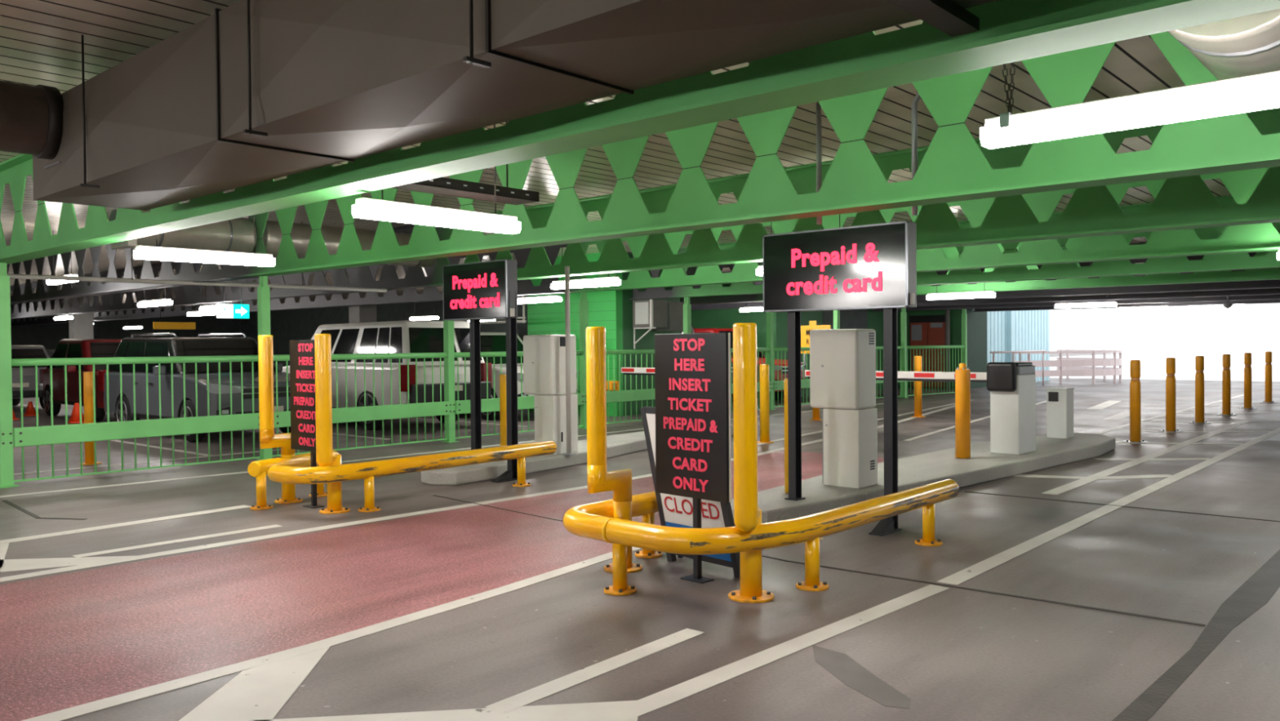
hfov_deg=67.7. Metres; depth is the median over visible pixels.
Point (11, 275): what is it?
rail
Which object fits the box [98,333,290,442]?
suv
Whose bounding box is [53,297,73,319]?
light
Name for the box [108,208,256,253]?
flexible duct
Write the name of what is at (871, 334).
vent
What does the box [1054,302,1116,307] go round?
diffuser
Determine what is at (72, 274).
light
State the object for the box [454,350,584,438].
railing
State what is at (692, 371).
board
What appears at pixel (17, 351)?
hatchback
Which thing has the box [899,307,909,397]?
fence post
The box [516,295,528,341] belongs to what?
wall
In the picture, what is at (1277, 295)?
beam
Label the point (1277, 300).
beam
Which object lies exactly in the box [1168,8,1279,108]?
flexible duct
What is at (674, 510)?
sign
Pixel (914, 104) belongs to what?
conduit
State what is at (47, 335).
wall
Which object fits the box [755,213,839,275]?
light
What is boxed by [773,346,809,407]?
railing
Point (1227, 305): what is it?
dome camera
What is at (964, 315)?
fence post
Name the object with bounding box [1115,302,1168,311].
light
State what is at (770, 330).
fence post
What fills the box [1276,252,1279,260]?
diffuser
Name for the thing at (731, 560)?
sign
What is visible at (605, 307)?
wall
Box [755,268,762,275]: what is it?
diffuser
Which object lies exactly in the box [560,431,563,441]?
vent
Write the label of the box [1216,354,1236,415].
bollard
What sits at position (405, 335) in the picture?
suv
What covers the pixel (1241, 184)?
beam
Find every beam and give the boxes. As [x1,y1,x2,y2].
[0,0,1279,264]
[6,31,1279,304]
[9,108,1279,319]
[10,167,1279,326]
[516,195,1279,305]
[680,222,1279,304]
[691,242,1279,310]
[871,272,1279,311]
[916,255,1279,306]
[973,274,1279,311]
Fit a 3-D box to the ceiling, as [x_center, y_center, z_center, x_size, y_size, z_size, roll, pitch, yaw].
[-6.560,-2.274,21.170,62.038,0.060,39.000,0,1,42]
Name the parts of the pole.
plate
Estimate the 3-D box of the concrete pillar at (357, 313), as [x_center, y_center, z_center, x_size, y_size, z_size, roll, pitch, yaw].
[-7.017,-0.571,24.161,0.500,3.430,0.500,0,1,42]
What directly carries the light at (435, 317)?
hanging from the ceiling
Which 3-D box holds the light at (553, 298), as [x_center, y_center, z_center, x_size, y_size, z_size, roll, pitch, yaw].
[-1.953,-1.659,17.958,1.250,1.145,0.124,0,1,42]
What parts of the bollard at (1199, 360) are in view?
plate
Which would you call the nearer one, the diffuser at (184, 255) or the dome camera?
the diffuser at (184, 255)
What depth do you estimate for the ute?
24.42 m
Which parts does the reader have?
lid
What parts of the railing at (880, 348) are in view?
rail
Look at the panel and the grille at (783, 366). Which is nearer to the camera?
the panel
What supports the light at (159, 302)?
hanging from the ceiling
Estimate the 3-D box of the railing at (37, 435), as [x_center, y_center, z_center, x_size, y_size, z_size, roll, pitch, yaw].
[-5.931,0.634,11.507,0.134,1.356,2.840,0,1,42]
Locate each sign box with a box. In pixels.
[442,258,518,482]
[762,221,916,536]
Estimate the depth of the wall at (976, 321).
30.72 m
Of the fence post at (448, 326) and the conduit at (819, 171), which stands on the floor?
the fence post at (448, 326)
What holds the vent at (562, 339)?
attached to the ticket machine at (544, 355)
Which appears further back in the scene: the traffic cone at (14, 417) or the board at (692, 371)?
the traffic cone at (14, 417)
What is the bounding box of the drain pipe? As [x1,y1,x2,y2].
[945,309,950,389]
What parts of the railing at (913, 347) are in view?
rail, rail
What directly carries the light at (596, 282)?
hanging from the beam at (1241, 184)
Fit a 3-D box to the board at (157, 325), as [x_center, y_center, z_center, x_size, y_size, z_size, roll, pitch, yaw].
[-13.713,-1.614,28.082,0.030,1.390,1.200,0,1,42]
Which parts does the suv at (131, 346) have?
rim dish, arch trim, sill, roof rail, rim dish, roof rail, number plate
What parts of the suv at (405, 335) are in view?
rim dish, number plate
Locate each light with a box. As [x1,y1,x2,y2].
[39,368,45,383]
[46,280,78,284]
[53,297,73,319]
[61,251,77,276]
[98,369,106,391]
[123,318,142,328]
[133,214,275,266]
[137,292,173,306]
[186,284,215,315]
[199,285,223,311]
[351,124,520,234]
[400,364,415,391]
[409,313,439,319]
[467,319,495,321]
[480,362,492,387]
[517,293,561,303]
[551,280,564,288]
[569,273,621,288]
[739,302,763,311]
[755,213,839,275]
[926,271,995,299]
[980,62,1279,148]
[1054,294,1116,307]
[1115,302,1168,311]
[1189,304,1244,310]
[1276,248,1279,260]
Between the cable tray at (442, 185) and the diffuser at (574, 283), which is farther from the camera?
the diffuser at (574, 283)
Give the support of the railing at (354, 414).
on the floor
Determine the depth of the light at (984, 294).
17.34 m
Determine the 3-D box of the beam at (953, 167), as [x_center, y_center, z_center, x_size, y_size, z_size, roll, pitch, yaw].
[-10.265,-1.652,17.279,62.122,0.990,0.250,0,1,42]
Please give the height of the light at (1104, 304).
1.155 m
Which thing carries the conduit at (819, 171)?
hanging from the ceiling
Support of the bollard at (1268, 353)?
on the floor
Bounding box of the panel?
[652,301,683,331]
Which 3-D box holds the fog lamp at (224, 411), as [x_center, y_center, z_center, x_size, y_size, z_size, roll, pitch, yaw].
[-6.389,0.791,14.688,0.098,0.060,0.074,-1,1,-28]
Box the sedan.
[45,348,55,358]
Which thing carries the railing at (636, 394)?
attached to the fence post at (583, 302)
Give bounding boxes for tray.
[391,121,538,204]
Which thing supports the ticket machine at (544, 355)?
on the traffic island at (617, 445)
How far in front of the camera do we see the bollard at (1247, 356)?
20.54 m
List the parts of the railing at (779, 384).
rail, rail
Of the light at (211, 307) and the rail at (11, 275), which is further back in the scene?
the light at (211, 307)
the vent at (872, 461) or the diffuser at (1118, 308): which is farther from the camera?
the diffuser at (1118, 308)
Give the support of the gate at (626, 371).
on the traffic island at (617, 445)
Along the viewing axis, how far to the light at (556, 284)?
13.51 m
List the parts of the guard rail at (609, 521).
leg, plate, leg, plate, leg, plate, leg, plate, hoop rail, leg, plate, leg, plate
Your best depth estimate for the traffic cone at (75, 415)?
19.28 m
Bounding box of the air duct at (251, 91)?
[0,0,998,210]
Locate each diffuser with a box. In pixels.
[46,280,78,284]
[53,315,73,319]
[123,326,142,328]
[133,249,275,266]
[137,300,173,306]
[186,311,215,315]
[199,306,216,311]
[351,203,520,234]
[409,316,439,319]
[517,297,561,303]
[551,279,621,288]
[739,307,763,311]
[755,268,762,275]
[926,293,995,299]
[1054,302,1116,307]
[1115,306,1168,311]
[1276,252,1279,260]
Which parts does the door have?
glass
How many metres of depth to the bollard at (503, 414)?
11.41 m
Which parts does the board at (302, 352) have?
post, plate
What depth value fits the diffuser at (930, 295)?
17.38 m
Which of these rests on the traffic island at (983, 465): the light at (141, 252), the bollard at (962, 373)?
the bollard at (962, 373)
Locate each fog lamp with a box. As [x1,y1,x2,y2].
[222,409,228,413]
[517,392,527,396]
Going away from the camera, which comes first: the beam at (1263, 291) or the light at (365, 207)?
the light at (365, 207)
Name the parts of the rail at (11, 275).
rail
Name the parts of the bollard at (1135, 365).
plate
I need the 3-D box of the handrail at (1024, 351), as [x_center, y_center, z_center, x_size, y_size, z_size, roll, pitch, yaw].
[12.105,0.287,30.399,0.109,1.190,4.502,0,1,42]
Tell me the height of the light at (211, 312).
1.155 m
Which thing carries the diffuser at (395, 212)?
attached to the light at (365, 207)
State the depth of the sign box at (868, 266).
7.73 m
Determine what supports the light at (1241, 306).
hanging from the ceiling
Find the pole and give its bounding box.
[561,266,575,455]
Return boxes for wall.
[10,306,240,348]
[240,300,506,366]
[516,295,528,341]
[527,252,623,416]
[622,252,679,415]
[680,281,766,398]
[773,309,901,396]
[906,309,962,389]
[966,308,986,388]
[986,309,1049,381]
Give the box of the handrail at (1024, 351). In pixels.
[989,350,1046,385]
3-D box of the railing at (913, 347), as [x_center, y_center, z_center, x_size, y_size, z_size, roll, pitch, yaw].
[8.261,0.260,26.617,2.851,1.356,0.134,-1,1,-40]
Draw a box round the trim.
[1006,311,1013,362]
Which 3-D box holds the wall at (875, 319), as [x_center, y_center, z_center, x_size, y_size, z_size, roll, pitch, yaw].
[6.009,-0.756,28.500,0.300,3.440,7.400,0,1,42]
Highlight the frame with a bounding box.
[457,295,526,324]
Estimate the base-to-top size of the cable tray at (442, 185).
0.890 m
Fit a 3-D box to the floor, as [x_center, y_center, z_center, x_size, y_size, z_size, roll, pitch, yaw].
[33.110,0.551,45.522,91.000,0.204,128.000,0,1,42]
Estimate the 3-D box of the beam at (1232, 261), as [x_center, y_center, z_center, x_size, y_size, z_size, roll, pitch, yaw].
[7.359,-1.732,13.530,30.800,0.990,0.250,0,1,42]
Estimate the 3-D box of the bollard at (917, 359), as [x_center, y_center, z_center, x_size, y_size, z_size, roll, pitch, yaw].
[5.566,0.518,19.087,0.270,1.220,0.270,0,1,42]
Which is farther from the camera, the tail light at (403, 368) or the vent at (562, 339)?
the tail light at (403, 368)
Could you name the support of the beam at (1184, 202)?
attached to the ceiling
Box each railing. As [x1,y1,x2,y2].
[11,355,262,482]
[272,352,448,457]
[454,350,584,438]
[605,349,655,423]
[730,347,771,411]
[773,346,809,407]
[875,346,905,398]
[906,345,964,395]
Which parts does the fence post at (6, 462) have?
plate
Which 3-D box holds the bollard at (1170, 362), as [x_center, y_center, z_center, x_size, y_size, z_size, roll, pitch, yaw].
[8.676,0.559,15.587,0.340,1.208,0.340,0,1,42]
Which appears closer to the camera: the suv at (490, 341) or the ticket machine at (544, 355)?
the ticket machine at (544, 355)
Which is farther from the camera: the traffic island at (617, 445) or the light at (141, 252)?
the traffic island at (617, 445)
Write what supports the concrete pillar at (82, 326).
on the floor
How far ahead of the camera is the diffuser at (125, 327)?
38.32 m
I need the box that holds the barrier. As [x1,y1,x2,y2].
[1011,349,1121,384]
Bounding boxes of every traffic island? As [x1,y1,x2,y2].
[421,420,733,485]
[730,432,1115,525]
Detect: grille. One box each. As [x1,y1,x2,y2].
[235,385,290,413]
[780,365,802,373]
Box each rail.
[7,222,386,292]
[247,333,556,514]
[562,322,959,603]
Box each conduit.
[815,102,822,224]
[911,92,920,215]
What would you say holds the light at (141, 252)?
hanging from the ceiling
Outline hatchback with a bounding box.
[11,345,49,409]
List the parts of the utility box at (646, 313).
panel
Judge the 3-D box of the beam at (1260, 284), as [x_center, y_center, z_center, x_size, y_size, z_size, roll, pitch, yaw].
[11.305,-1.839,17.969,30.800,0.990,0.250,0,1,42]
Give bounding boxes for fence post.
[0,262,19,488]
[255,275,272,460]
[440,320,459,442]
[577,292,588,428]
[683,297,691,333]
[766,311,776,409]
[833,310,839,328]
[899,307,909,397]
[961,308,967,367]
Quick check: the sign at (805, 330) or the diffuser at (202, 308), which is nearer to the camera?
the diffuser at (202, 308)
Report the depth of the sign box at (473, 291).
10.79 m
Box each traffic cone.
[12,408,19,420]
[22,401,39,416]
[67,402,84,423]
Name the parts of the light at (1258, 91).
chain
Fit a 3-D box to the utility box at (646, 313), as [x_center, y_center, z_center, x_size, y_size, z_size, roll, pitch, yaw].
[0.214,-0.762,20.182,0.607,1.030,0.530,0,1,42]
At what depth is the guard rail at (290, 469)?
8.85 m
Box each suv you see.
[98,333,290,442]
[282,320,492,430]
[480,332,579,420]
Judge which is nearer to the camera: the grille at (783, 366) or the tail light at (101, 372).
the tail light at (101, 372)
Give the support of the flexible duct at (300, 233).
attached to the beam at (953, 167)
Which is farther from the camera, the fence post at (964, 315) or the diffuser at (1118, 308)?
the fence post at (964, 315)
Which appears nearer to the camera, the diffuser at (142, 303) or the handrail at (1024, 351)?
the diffuser at (142, 303)
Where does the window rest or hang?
attached to the wall at (875, 319)
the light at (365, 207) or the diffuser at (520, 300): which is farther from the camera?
the diffuser at (520, 300)
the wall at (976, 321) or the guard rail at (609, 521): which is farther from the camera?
the wall at (976, 321)
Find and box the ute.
[693,328,806,399]
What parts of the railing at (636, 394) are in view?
rail, rail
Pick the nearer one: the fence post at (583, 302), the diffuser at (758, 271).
the diffuser at (758, 271)
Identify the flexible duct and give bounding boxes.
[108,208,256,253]
[262,220,436,266]
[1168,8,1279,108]
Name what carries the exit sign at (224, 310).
hanging from the ceiling
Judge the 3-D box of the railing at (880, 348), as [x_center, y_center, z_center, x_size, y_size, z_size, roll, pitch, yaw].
[6.017,0.311,24.680,2.821,1.356,0.134,-1,1,-42]
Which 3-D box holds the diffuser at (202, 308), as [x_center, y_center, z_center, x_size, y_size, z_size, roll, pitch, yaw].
[-8.940,-1.093,20.036,1.150,0.075,0.124,0,1,42]
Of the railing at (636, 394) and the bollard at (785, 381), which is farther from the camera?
the railing at (636, 394)
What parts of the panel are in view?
door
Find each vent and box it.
[560,336,565,346]
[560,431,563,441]
[869,332,874,344]
[870,459,875,470]
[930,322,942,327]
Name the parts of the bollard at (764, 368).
plate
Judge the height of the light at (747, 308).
1.155 m
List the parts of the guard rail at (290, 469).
plate, leg, leg, plate, rail, plate, leg, leg, plate, leg, plate, hoop rail, plate, leg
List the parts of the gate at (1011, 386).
lid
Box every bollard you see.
[79,371,101,465]
[499,374,506,446]
[757,364,773,443]
[783,378,788,493]
[809,407,822,420]
[911,355,924,417]
[955,363,970,457]
[1122,360,1148,443]
[1159,357,1182,432]
[1188,355,1210,423]
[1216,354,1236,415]
[1238,352,1257,408]
[1259,351,1276,403]
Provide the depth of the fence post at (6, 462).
10.37 m
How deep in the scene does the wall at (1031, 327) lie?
34.09 m
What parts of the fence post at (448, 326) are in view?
plate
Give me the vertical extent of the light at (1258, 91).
1.108 m
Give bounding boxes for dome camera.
[1222,296,1232,308]
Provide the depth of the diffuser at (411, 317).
28.71 m
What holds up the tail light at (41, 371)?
attached to the car
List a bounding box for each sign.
[216,277,259,318]
[640,406,693,528]
[701,498,734,528]
[701,551,739,577]
[800,320,831,399]
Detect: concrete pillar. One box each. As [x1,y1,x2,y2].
[68,282,93,338]
[348,275,376,323]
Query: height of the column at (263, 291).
2.440 m
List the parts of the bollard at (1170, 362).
plate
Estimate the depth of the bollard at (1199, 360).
17.10 m
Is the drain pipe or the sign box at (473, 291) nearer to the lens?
the sign box at (473, 291)
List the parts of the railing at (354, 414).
rail, rail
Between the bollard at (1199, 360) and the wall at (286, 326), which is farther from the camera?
the wall at (286, 326)
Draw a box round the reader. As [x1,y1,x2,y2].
[1044,386,1074,438]
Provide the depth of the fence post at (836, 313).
23.66 m
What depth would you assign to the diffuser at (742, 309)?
23.58 m
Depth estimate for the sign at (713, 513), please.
6.24 m
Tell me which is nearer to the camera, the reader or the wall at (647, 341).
the reader
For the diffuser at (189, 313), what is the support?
attached to the light at (211, 312)
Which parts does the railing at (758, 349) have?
rail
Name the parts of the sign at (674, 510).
panel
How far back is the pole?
11.68 m
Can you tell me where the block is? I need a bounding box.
[606,380,619,391]
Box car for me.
[39,338,122,421]
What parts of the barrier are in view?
post, post, post, post, rail, rail, rail, post, post, post, post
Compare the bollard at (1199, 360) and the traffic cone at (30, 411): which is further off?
the traffic cone at (30, 411)
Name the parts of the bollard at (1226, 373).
plate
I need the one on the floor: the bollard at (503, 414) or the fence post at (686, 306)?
the fence post at (686, 306)
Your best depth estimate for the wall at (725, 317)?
26.65 m
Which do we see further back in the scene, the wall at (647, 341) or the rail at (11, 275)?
the wall at (647, 341)
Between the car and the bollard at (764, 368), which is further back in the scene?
the car
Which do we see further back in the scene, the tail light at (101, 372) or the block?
the block
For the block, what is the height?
0.220 m
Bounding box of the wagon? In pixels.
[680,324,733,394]
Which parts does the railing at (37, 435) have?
rail, rail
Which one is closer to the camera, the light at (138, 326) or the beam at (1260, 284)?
the beam at (1260, 284)
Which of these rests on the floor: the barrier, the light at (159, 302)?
the barrier
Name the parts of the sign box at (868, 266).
post, frame, post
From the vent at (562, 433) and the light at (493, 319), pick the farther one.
the light at (493, 319)
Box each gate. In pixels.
[621,367,654,375]
[804,361,1035,454]
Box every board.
[153,307,195,328]
[289,339,324,508]
[654,333,731,583]
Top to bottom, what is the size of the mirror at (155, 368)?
0.150 m
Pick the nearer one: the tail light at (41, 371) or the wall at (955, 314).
the tail light at (41, 371)
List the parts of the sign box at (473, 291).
frame, post, post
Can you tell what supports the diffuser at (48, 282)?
attached to the light at (54, 282)
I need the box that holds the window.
[822,309,867,328]
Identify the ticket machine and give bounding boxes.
[523,334,577,454]
[809,328,877,488]
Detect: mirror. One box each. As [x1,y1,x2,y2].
[66,365,76,372]
[152,365,165,375]
[273,363,282,371]
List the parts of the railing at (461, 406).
rail, rail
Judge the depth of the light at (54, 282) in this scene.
15.34 m
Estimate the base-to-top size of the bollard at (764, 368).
1.180 m
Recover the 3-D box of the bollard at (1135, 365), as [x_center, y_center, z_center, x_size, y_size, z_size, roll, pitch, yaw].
[7.281,0.597,14.018,0.340,1.208,0.340,0,1,42]
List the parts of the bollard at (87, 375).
plate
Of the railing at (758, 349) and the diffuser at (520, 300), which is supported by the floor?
the railing at (758, 349)
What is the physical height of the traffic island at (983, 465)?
0.150 m
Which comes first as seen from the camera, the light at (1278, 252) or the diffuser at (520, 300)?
the light at (1278, 252)
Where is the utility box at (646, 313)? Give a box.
[632,299,666,348]
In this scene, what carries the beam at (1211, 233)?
attached to the ceiling
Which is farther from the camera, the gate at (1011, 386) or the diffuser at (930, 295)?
the diffuser at (930, 295)
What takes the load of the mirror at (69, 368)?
attached to the car
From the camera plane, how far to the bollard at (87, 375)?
12.35 m
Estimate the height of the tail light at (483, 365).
0.460 m
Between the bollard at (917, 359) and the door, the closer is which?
the bollard at (917, 359)
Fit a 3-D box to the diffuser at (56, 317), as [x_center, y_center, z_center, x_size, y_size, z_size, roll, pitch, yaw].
[-15.542,-1.136,25.705,1.100,0.075,0.124,0,1,42]
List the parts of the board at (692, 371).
plate, post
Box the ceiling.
[0,0,1231,310]
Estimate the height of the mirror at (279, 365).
0.150 m
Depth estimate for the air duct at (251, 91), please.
4.15 m
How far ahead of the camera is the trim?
32.85 m
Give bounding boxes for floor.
[0,353,1279,720]
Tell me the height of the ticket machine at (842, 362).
1.475 m
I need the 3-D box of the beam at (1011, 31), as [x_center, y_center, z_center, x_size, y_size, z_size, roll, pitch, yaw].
[-12.238,-1.598,15.060,62.122,0.990,0.250,0,1,42]
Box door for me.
[909,315,945,388]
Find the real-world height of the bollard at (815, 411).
1.100 m
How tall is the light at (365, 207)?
1.155 m

